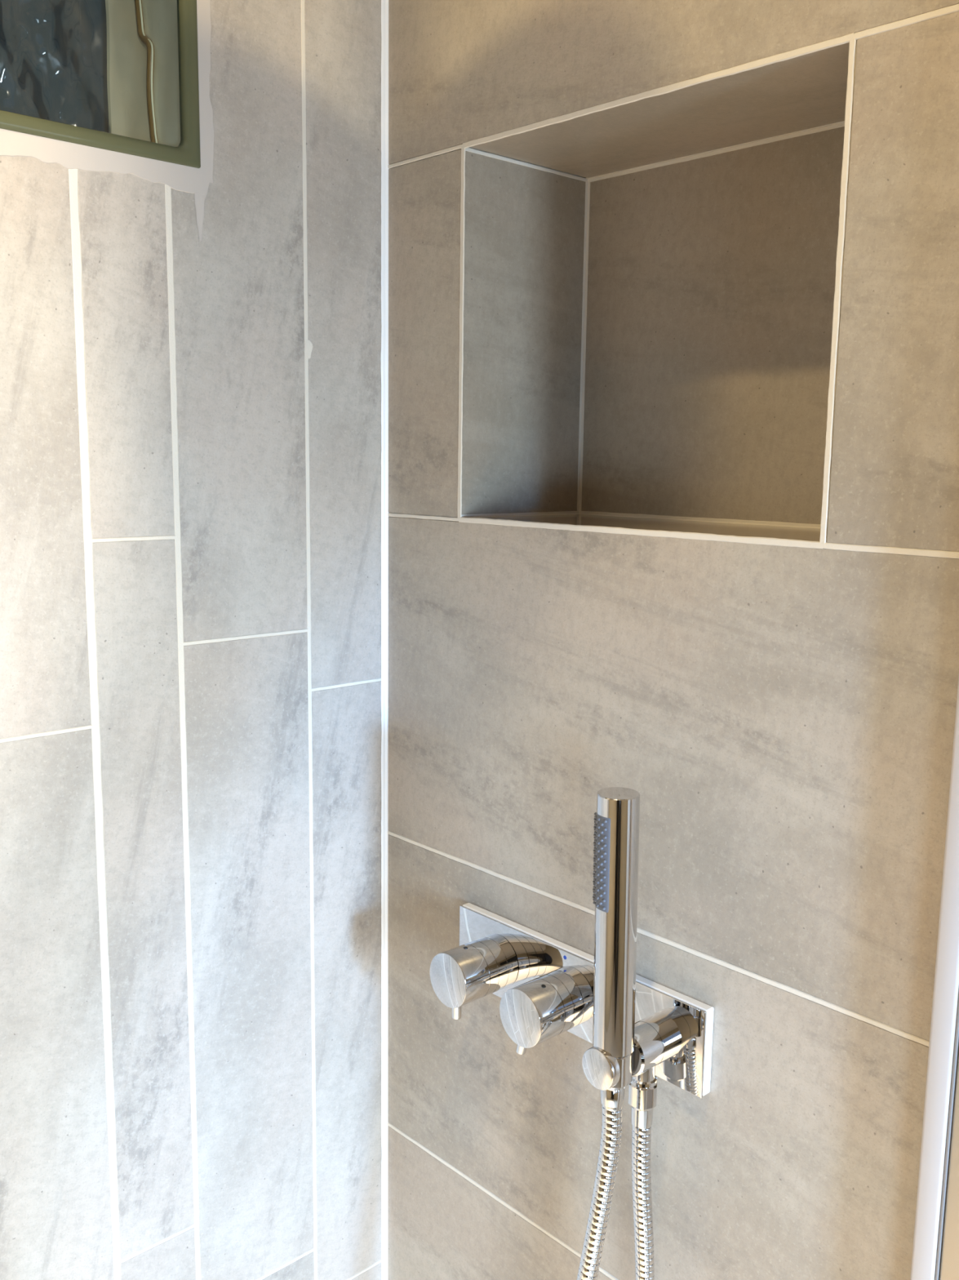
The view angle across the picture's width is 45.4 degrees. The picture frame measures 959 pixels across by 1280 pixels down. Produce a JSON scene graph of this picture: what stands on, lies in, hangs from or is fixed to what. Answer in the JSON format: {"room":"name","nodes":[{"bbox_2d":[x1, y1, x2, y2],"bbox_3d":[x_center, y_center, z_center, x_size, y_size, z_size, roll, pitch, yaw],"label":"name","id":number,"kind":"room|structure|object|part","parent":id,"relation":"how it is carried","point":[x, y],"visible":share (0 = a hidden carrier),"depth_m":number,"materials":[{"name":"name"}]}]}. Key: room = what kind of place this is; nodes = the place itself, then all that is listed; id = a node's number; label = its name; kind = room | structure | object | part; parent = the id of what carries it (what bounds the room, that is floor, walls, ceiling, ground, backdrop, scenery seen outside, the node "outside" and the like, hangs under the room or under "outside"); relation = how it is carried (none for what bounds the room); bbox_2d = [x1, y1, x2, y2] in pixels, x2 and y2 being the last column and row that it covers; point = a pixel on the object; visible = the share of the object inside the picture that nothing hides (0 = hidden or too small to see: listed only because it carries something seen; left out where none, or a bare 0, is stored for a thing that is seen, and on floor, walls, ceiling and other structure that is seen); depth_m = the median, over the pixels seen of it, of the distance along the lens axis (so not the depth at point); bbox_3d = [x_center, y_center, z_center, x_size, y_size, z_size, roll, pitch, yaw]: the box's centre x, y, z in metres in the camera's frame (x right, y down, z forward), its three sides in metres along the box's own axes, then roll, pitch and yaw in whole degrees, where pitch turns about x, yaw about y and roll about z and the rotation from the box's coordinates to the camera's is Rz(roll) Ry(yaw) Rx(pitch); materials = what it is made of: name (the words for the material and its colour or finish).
{"room":"bathroom shower","nodes":[
{"label":"bathroom shower","id":0,"kind":"room"},
{"bbox_2d":[0,0,389,1279],"bbox_3d":[-0.782,0.126,0.426,1.901,2.400,0.006,-8,12,-42],"label":"wall","id":1,"kind":"structure","parent":0,"point":[194,362],"depth_m":0.93,"materials":[{"name":"grey tile"}]},
{"bbox_2d":[0,0,200,168],"bbox_3d":[-0.382,-0.466,0.907,0.290,0.290,0.303,-8,12,-42],"label":"window","id":2,"kind":"structure","parent":1,"relation":"in","point":[120,76],"depth_m":0.91,"materials":[{"name":"green painted wood"},{"name":"glass"}]},
{"bbox_2d":[387,0,958,1279],"bbox_3d":[0.743,0.159,0.346,0.220,2.600,2.400,-8,12,-42],"label":"wall","id":3,"kind":"structure","parent":0,"point":[673,285],"depth_m":0.87,"materials":[{"name":"beige tile"}]},
{"bbox_2d":[430,902,594,1054],"bbox_3d":[0.015,0.287,0.878,0.151,0.069,0.235,-8,12,-42],"label":"shower valve","id":4,"kind":"object","parent":3,"relation":"attached to","point":[540,984],"depth_m":0.92,"materials":[{"name":"silver metal"}]},
{"bbox_3d":[-0.019,0.303,0.943,0.008,0.016,0.008,-8,12,-42],"label":"stub lever","id":5,"kind":"part","parent":4,"relation":"part of","materials":[{"name":"silver metal"}]},
{"bbox_3d":[-0.004,0.274,0.951,0.059,0.045,0.045,-8,12,-42],"label":"control knob","id":6,"kind":"part","parent":4,"relation":"part of","materials":[{"name":"silver metal"}]},
{"bbox_3d":[0.033,0.312,0.886,0.008,0.017,0.011,-8,12,-42],"label":"stub lever","id":7,"kind":"part","parent":4,"relation":"part of","materials":[{"name":"silver metal"}]},
{"bbox_3d":[0.052,0.284,0.890,0.060,0.045,0.045,-8,12,-42],"label":"control knob","id":8,"kind":"part","parent":4,"relation":"part of","materials":[{"name":"silver metal"}]},
{"bbox_2d":[582,973,714,1097],"bbox_3d":[0.113,0.304,0.780,0.144,0.069,0.136,-8,12,-42],"label":"shower head holder","id":9,"kind":"object","parent":3,"relation":"attached to","point":[673,1038],"depth_m":0.83,"materials":[{"name":"silver metal"}]},
{"bbox_2d":[592,786,639,1090],"bbox_3d":[0.093,0.210,0.791,0.034,0.216,0.030,-8,12,-42],"label":"shower","id":10,"kind":"object","parent":9,"relation":"attached to","point":[616,819],"visible":0.98,"depth_m":0.78,"materials":[{"name":"silver metal"}]},
{"bbox_2d":[576,1083,657,1279],"bbox_3d":[0.090,0.627,0.867,0.097,0.639,0.032,-3,10,-20],"label":"shower hose","id":11,"kind":"object","parent":9,"relation":"attached to","point":[642,1101],"visible":0.97,"depth_m":0.83,"materials":[{"name":"silver metal"}]},
{"bbox_3d":[0.120,0.293,0.830,0.044,0.032,0.032,-8,12,-42],"label":"outlet arm","id":12,"kind":"part","parent":9,"relation":"part of","materials":[{"name":"silver metal"}]},
{"bbox_2d":[911,677,958,1279],"bbox_3d":[0.293,0.293,0.678,0.018,1.980,0.056,-8,12,-42],"label":"shower door frame","id":13,"kind":"object","parent":3,"relation":"attached to","point":[935,1251],"visible":1,"depth_m":0.68,"materials":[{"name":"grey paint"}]}
]}

